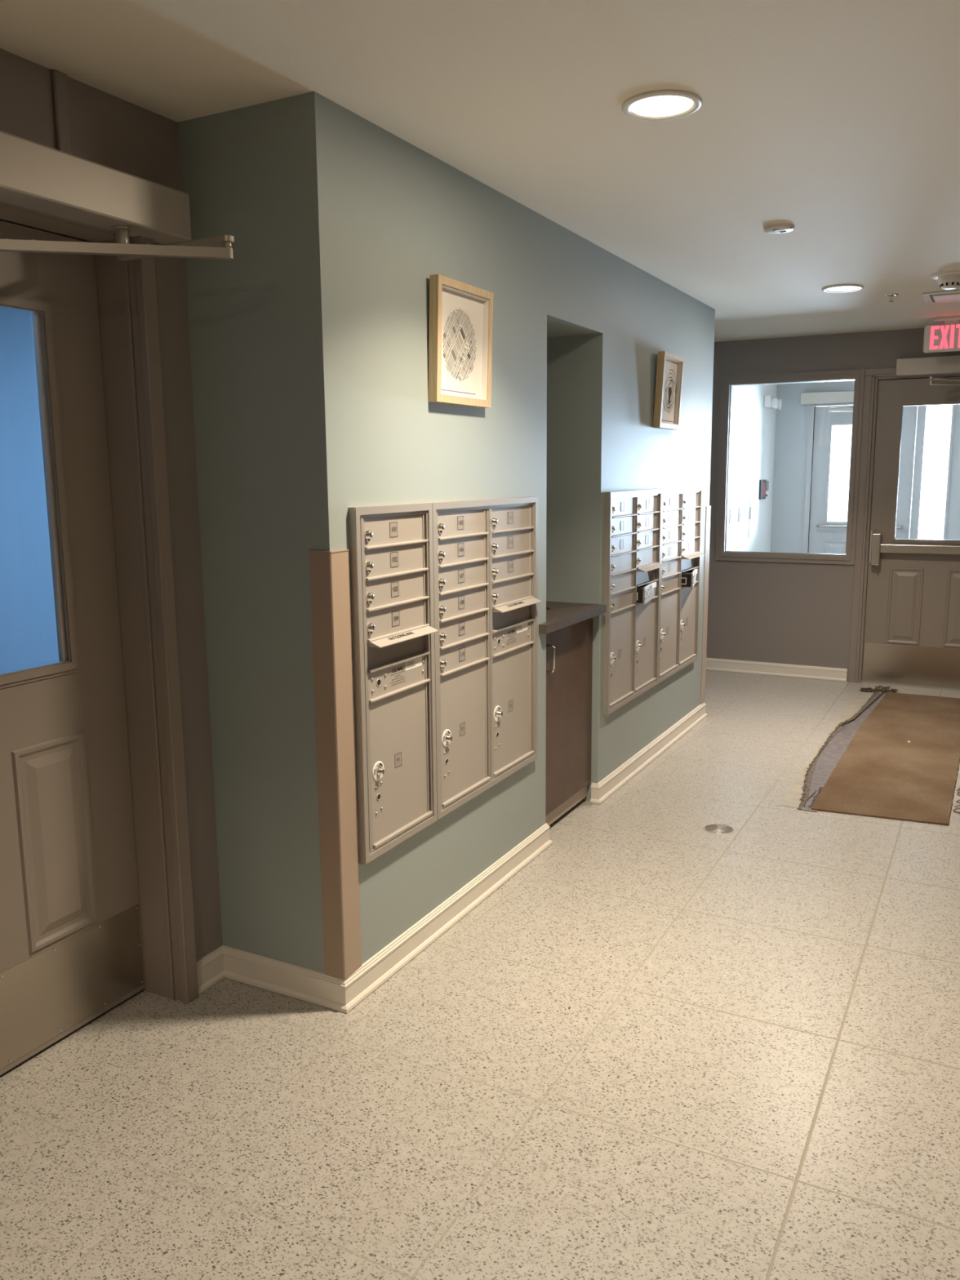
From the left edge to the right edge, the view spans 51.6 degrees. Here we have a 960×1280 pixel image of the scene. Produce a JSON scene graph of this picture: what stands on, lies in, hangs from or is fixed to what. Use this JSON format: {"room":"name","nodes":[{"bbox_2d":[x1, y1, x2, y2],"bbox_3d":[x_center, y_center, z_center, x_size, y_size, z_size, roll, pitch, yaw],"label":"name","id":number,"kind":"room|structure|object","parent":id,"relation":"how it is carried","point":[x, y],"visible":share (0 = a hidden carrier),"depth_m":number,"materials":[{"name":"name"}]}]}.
{"room":"apartment building lobby","nodes":[
{"label":"apartment building lobby","id":0,"kind":"room"},
{"bbox_2d":[0,306,60,674],"bbox_3d":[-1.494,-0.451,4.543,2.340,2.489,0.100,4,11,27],"label":"window","id":1,"kind":"structure","parent":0,"point":[28,621],"depth_m":4.84,"materials":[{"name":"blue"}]},
{"bbox_2d":[0,48,222,960],"bbox_3d":[-2.254,0.256,0.384,0.180,2.489,6.120,4,11,27],"label":"wall","id":2,"kind":"structure","parent":0,"point":[108,130],"depth_m":2.77,"materials":[{"name":"brown paint"}]},
{"bbox_2d":[51,69,72,155],"bbox_3d":[-0.998,-1.207,2.383,0.012,0.289,0.040,4,11,27],"label":"trim","id":3,"kind":"structure","parent":2,"relation":"attached to","point":[60,82],"depth_m":2.37,"materials":[{"name":"brown paint"}]},
{"bbox_2d":[0,220,145,1075],"bbox_3d":[-1.245,0.064,2.447,0.052,2.142,0.896,4,11,27],"label":"door","id":4,"kind":"structure","parent":2,"relation":"in","point":[71,950],"depth_m":2.67,"materials":[{"name":"brown paint"}]},
{"bbox_2d":[0,200,198,1004],"bbox_3d":[-1.201,0.047,2.422,0.272,2.207,0.996,4,11,27],"label":"trim","id":5,"kind":"structure","parent":2,"relation":"attached to","point":[126,290],"depth_m":2.77,"materials":[{"name":"brown paint"}]},
{"bbox_2d":[0,130,234,260],"bbox_3d":[-1.053,-0.988,2.206,1.012,0.233,0.470,-9,13,-41],"label":"operator","id":6,"kind":"object","parent":2,"relation":"attached to","point":[36,176],"visible":1,"depth_m":2.32,"materials":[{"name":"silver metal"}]},
{"bbox_2d":[177,99,311,968],"bbox_3d":[-0.634,-0.179,2.885,0.340,2.489,0.120,4,11,27],"label":"wall","id":7,"kind":"structure","parent":0,"point":[229,160],"depth_m":2.81,"materials":[{"name":"grey paint"}]},
{"bbox_2d":[0,522,959,1279],"bbox_3d":[6.049,-0.605,12.939,30.000,0.120,36.000,4,11,27],"label":"floor","id":8,"kind":"structure","parent":0,"point":[664,1046],"depth_m":2.55,"materials":[{"name":"tile"}]},
{"bbox_2d":[545,617,592,825],"bbox_3d":[0.142,0.345,4.497,0.623,0.908,0.598,4,11,27],"label":"base cabinet","id":9,"kind":"object","parent":8,"relation":"on","point":[569,649],"visible":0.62,"depth_m":4.38,"materials":[{"name":"brown laminate"}]},
{"bbox_2d":[538,600,606,634],"bbox_3d":[0.132,-0.115,4.379,0.649,0.036,0.676,4,11,27],"label":"countertop","id":10,"kind":"structure","parent":9,"relation":"on","point":[560,615],"depth_m":4.29,"materials":[{"name":"brown laminate"}]},
{"bbox_2d":[702,823,734,835],"bbox_3d":[1.041,0.824,4.333,0.136,0.002,0.136,4,11,27],"label":"floor drain","id":11,"kind":"object","parent":8,"relation":"on","point":[714,828],"visible":1,"depth_m":4.33,"materials":[{"name":"silver metal"}]},
{"bbox_2d":[778,685,959,825],"bbox_3d":[2.431,0.573,5.697,0.854,0.021,2.934,4,11,27],"label":"floor mat","id":12,"kind":"object","parent":8,"relation":"on","point":[867,765],"visible":1,"depth_m":5.27,"materials":[{"name":"brown"}]},
{"bbox_2d":[0,0,959,342],"bbox_3d":[-0.013,-1.583,3.458,6.200,0.080,14.360,4,11,27],"label":"ceiling","id":13,"kind":"structure","parent":0,"point":[837,122],"depth_m":2.57,"materials":[{"name":"beige paint"}]},
{"bbox_2d":[621,88,702,120],"bbox_3d":[0.476,-1.398,2.604,0.208,0.009,0.208,4,11,27],"label":"recessed light","id":14,"kind":"object","parent":13,"relation":"in","point":[658,104],"visible":1,"depth_m":2.59,"materials":[{"name":"white plastic"}]},
{"bbox_2d":[764,223,794,233],"bbox_3d":[1.182,-1.623,3.928,0.116,0.017,0.116,4,11,27],"label":"smoke detector","id":15,"kind":"object","parent":13,"relation":"attached to","point":[777,228],"visible":1,"depth_m":3.90,"materials":[{"name":"white plastic"}]},
{"bbox_2d":[772,226,791,232],"bbox_3d":[1.193,-1.620,3.925,0.072,0.011,0.065,2,10,16],"label":"vent","id":16,"kind":"object","parent":15,"relation":"attached to","point":[775,229],"depth_m":3.91,"materials":[{"name":"grey plastic"}]},
{"bbox_2d":[822,284,863,293],"bbox_3d":[1.916,-1.856,5.251,0.208,0.009,0.208,4,11,27],"label":"recessed light","id":17,"kind":"object","parent":13,"relation":"in","point":[844,287],"visible":1,"depth_m":5.25,"materials":[{"name":"white plastic"}]},
{"bbox_2d":[884,293,898,302],"bbox_3d":[2.264,-1.881,5.468,0.072,0.037,0.072,4,11,27],"label":"sprinkler head","id":18,"kind":"object","parent":13,"relation":"attached to","point":[893,295],"visible":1,"depth_m":5.46},
{"bbox_2d":[922,289,959,303],"bbox_3d":[2.640,-1.898,5.489,0.340,0.018,0.350,4,11,27],"label":"ceiling vent","id":19,"kind":"object","parent":13,"relation":"in","point":[944,296],"visible":1,"depth_m":5.46,"materials":[{"name":"white plastic"}]},
{"bbox_2d":[923,315,959,352],"bbox_3d":[2.991,-1.942,6.315,0.310,0.210,0.100,4,11,27],"label":"exit sign","id":20,"kind":"object","parent":13,"relation":"hanging from","point":[944,337],"visible":1,"depth_m":6.31,"materials":[{"name":"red plastic"}]},
{"bbox_2d":[929,270,959,289],"bbox_3d":[2.326,-1.771,4.911,0.190,0.070,0.190,4,11,27],"label":"smoke detector","id":21,"kind":"object","parent":13,"relation":"attached to","point":[947,280],"visible":1,"depth_m":4.87,"materials":[{"name":"white plastic"}]},
{"bbox_2d":[276,91,715,973],"bbox_3d":[0.450,-0.450,4.440,0.120,2.489,3.922,4,11,27],"label":"wall","id":22,"kind":"structure","parent":0,"point":[368,215],"depth_m":3.25,"materials":[{"name":"grey paint"}]},
{"bbox_2d":[308,548,361,979],"bbox_3d":[-0.408,0.364,2.835,0.076,1.242,0.096,4,11,27],"label":"guard","id":23,"kind":"object","parent":22,"relation":"attached to","point":[330,571],"visible":1,"depth_m":2.80,"materials":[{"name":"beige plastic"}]},
{"bbox_2d":[196,822,552,1013],"bbox_3d":[-0.281,0.916,3.579,0.484,0.094,1.611,4,11,27],"label":"baseboard","id":24,"kind":"structure","parent":22,"relation":"attached to","point":[308,985],"depth_m":3.07,"materials":[{"name":"beige paint"}]},
{"bbox_2d":[348,502,438,865],"bbox_3d":[-0.407,0.102,3.091,0.434,1.038,0.421,4,11,27],"label":"mailbox","id":25,"kind":"object","parent":22,"relation":"attached to","point":[393,630],"visible":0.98,"depth_m":2.99,"materials":[{"name":"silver metal"}]},
{"bbox_2d":[367,626,438,648],"bbox_3d":[-0.230,-0.013,2.996,0.050,0.020,0.334,4,11,27],"label":"hood","id":26,"kind":"object","parent":25,"relation":"attached to","point":[394,635],"depth_m":2.97,"materials":[{"name":"beige metal"}]},
{"bbox_2d":[428,274,493,408],"bbox_3d":[-0.058,-0.950,3.202,0.044,0.374,0.368,4,11,27],"label":"framed picture","id":27,"kind":"object","parent":22,"relation":"attached to","point":[461,313],"visible":1,"depth_m":3.20,"materials":[{"name":"brown wood"}]},
{"bbox_2d":[440,307,475,395],"bbox_3d":[-0.070,-0.933,3.200,0.008,0.264,0.250,4,11,27],"label":"print","id":28,"kind":"object","parent":27,"relation":"attached to","point":[458,367],"depth_m":3.20,"materials":[{"name":"grey paper"}]},
{"bbox_2d":[431,496,542,820],"bbox_3d":[-0.124,0.010,3.625,0.434,1.038,0.802,4,11,27],"label":"mailbox","id":29,"kind":"object","parent":22,"relation":"attached to","point":[485,552],"visible":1,"depth_m":3.51,"materials":[{"name":"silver metal"}]},
{"bbox_2d":[492,597,542,613],"bbox_3d":[0.138,-0.133,3.690,0.050,0.020,0.336,4,11,27],"label":"hood","id":30,"kind":"object","parent":29,"relation":"attached to","point":[504,605],"depth_m":3.66,"materials":[{"name":"beige metal"}]},
{"bbox_2d":[546,325,577,602],"bbox_3d":[0.024,-0.320,4.445,0.620,2.239,0.804,4,11,27],"label":"wall niche","id":31,"kind":"object","parent":22,"relation":"in","point":[562,345],"visible":0.02,"depth_m":4.52,"materials":[{"name":"grey paint"}]},
{"bbox_2d":[603,488,665,715],"bbox_3d":[0.611,-0.229,5.008,0.436,1.038,0.774,4,11,27],"label":"mailbox","id":32,"kind":"object","parent":22,"relation":"attached to","point":[633,529],"visible":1,"depth_m":4.89,"materials":[{"name":"silver metal"}]},
{"bbox_2d":[636,563,665,572],"bbox_3d":[0.871,-0.372,5.073,0.050,0.020,0.330,4,11,27],"label":"hood","id":33,"kind":"object","parent":32,"relation":"attached to","point":[641,567],"depth_m":5.05,"materials":[{"name":"beige metal"}]},
{"bbox_2d":[653,351,684,430],"bbox_3d":[0.979,-1.284,5.146,0.055,0.372,0.344,4,11,27],"label":"framed picture","id":34,"kind":"object","parent":22,"relation":"attached to","point":[670,366],"visible":1,"depth_m":5.14,"materials":[{"name":"brown wood"}]},
{"bbox_2d":[662,369,675,422],"bbox_3d":[0.980,-1.272,5.164,0.013,0.264,0.262,4,11,27],"label":"print","id":35,"kind":"object","parent":34,"relation":"attached to","point":[669,387],"depth_m":5.18,"materials":[{"name":"grey paper"}]},
{"bbox_2d":[657,486,704,684],"bbox_3d":[0.981,-0.346,5.684,0.458,1.038,0.785,4,11,27],"label":"mailbox","id":36,"kind":"object","parent":22,"relation":"attached to","point":[682,507],"visible":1,"depth_m":5.61,"materials":[{"name":"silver metal"}]},
{"bbox_2d":[681,552,704,559],"bbox_3d":[1.233,-0.490,5.756,0.050,0.020,0.336,4,11,27],"label":"hood","id":37,"kind":"object","parent":36,"relation":"attached to","point":[684,555],"depth_m":5.73,"materials":[{"name":"beige metal"}]},
{"bbox_2d":[700,505,711,704],"bbox_3d":[1.371,-0.214,6.200,0.082,1.236,0.082,4,11,27],"label":"guard","id":38,"kind":"object","parent":22,"relation":"attached to","point":[708,508],"visible":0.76,"depth_m":6.17,"materials":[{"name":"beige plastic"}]},
{"bbox_2d":[728,384,777,551],"bbox_3d":[2.308,-1.217,8.903,0.100,2.489,2.531,4,11,27],"label":"wall","id":39,"kind":"structure","parent":0,"point":[753,424],"depth_m":9.04,"materials":[{"name":"white paint"}]},
{"bbox_2d":[728,509,732,524],"bbox_3d":[2.140,-1.053,8.479,0.014,0.120,0.055,4,11,27],"label":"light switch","id":40,"kind":"object","parent":39,"relation":"attached to","point":[731,510],"visible":1,"depth_m":8.47,"materials":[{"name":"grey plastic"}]},
{"bbox_2d":[737,507,741,521],"bbox_3d":[2.300,-1.105,8.781,0.014,0.120,0.075,4,11,27],"label":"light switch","id":41,"kind":"object","parent":39,"relation":"attached to","point":[740,508],"visible":1,"depth_m":8.77,"materials":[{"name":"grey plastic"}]},
{"bbox_2d":[748,483,755,537],"bbox_3d":[2.524,-1.198,9.198,0.016,0.490,0.220,4,11,27],"label":"access panel","id":42,"kind":"object","parent":39,"relation":"attached to","point":[753,486],"visible":1,"depth_m":9.19,"materials":[{"name":"white paint"}]},
{"bbox_2d":[759,480,766,499],"bbox_3d":[2.705,-1.439,9.502,0.024,0.182,0.210,4,11,27],"label":"panel","id":43,"kind":"object","parent":39,"relation":"attached to","point":[762,483],"visible":1,"depth_m":9.45,"materials":[{"name":"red plastic"}]},
{"bbox_2d":[765,480,768,496],"bbox_3d":[2.796,-1.473,9.676,0.022,0.150,0.050,4,11,27],"label":"card reader","id":44,"kind":"object","parent":39,"relation":"attached to","point":[767,482],"visible":0.94,"depth_m":9.65,"materials":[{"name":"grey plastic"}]},
{"bbox_2d":[764,395,782,409],"bbox_3d":[2.773,-2.247,9.412,0.115,0.127,0.284,4,11,27],"label":"emergency light","id":45,"kind":"object","parent":39,"relation":"attached to","point":[771,402],"visible":1,"depth_m":9.31,"materials":[{"name":"white plastic"}]},
{"bbox_2d":[706,328,959,681],"bbox_3d":[2.496,-0.952,7.320,4.640,2.489,0.140,4,11,27],"label":"wall","id":46,"kind":"structure","parent":0,"point":[790,614],"depth_m":7.40,"materials":[{"name":"brown paint"}]},
{"bbox_2d":[706,657,847,681],"bbox_3d":[1.611,0.174,7.890,2.466,0.094,0.024,4,11,27],"label":"baseboard","id":47,"kind":"structure","parent":46,"relation":"attached to","point":[712,664],"depth_m":7.55,"materials":[{"name":"beige paint"}]},
{"bbox_2d":[715,560,852,565],"bbox_3d":[2.255,-0.573,7.430,0.995,0.006,0.004,4,11,27],"label":"trim","id":48,"kind":"structure","parent":46,"relation":"attached to","point":[715,561],"depth_m":7.42,"materials":[{"name":"brown paint"}]},
{"bbox_2d":[715,368,865,564],"bbox_3d":[2.276,-1.263,7.347,1.012,1.372,0.122,4,11,27],"label":"window","id":49,"kind":"structure","parent":46,"relation":"in","point":[722,553],"depth_m":7.32,"materials":[{"name":"brown metal"}]},
{"bbox_2d":[848,367,959,690],"bbox_3d":[3.217,-0.768,6.958,1.079,2.235,0.160,4,11,27],"label":"trim","id":50,"kind":"structure","parent":46,"relation":"attached to","point":[870,391],"depth_m":7.10,"materials":[{"name":"brown paint"}]},
{"bbox_2d":[862,377,959,688],"bbox_3d":[3.183,-0.723,6.905,0.890,2.145,0.132,4,11,27],"label":"door","id":51,"kind":"structure","parent":46,"relation":"in","point":[912,628],"depth_m":7.03,"materials":[{"name":"brown paint"}]},
{"bbox_2d":[895,355,959,385],"bbox_3d":[3.154,-1.778,6.539,0.793,0.203,0.385,4,11,27],"label":"operator","id":52,"kind":"object","parent":46,"relation":"attached to","point":[942,365],"visible":1,"depth_m":6.68,"materials":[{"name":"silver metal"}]},
{"bbox_2d":[770,380,959,552],"bbox_3d":[4.149,-1.322,9.437,2.860,2.489,0.140,4,11,27],"label":"wall","id":53,"kind":"structure","parent":0,"point":[792,420],"depth_m":9.82,"materials":[{"name":"grey paint"}]},
{"bbox_2d":[800,391,853,411],"bbox_3d":[3.513,-2.245,9.326,1.015,0.200,0.385,4,11,27],"label":"operator","id":54,"kind":"object","parent":53,"relation":"attached to","point":[837,397],"visible":0.34,"depth_m":9.49,"materials":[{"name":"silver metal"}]},
{"bbox_2d":[808,404,917,554],"bbox_3d":[3.668,-1.183,9.625,0.915,2.141,0.139,4,11,27],"label":"door","id":55,"kind":"structure","parent":53,"relation":"in","point":[825,536],"depth_m":9.68,"materials":[{"name":"grey paint"}]},
{"bbox_2d":[802,403,924,553],"bbox_3d":[3.694,-1.188,9.668,1.030,2.255,0.120,4,11,27],"label":"trim","id":56,"kind":"structure","parent":53,"relation":"attached to","point":[811,407],"depth_m":9.66,"materials":[{"name":"grey paint"}]},
{"bbox_2d":[915,404,955,539],"bbox_3d":[4.265,-1.279,9.352,0.260,1.860,0.115,4,11,27],"label":"window","id":57,"kind":"structure","parent":53,"relation":"in","point":[953,405],"depth_m":9.27,"materials":[{"name":"white glass"}]},
{"bbox_3d":[0.532,-0.799,6.512,1.680,2.489,0.120,4,11,27],"label":"wall","id":58,"kind":"structure","parent":0,"visible":0},
{"bbox_2d":[590,702,707,804],"bbox_3d":[0.200,0.519,5.913,1.824,0.094,1.919,4,11,27],"label":"baseboard","id":59,"kind":"structure","parent":58,"relation":"attached to","point":[603,789],"depth_m":5.25,"materials":[{"name":"beige paint"}]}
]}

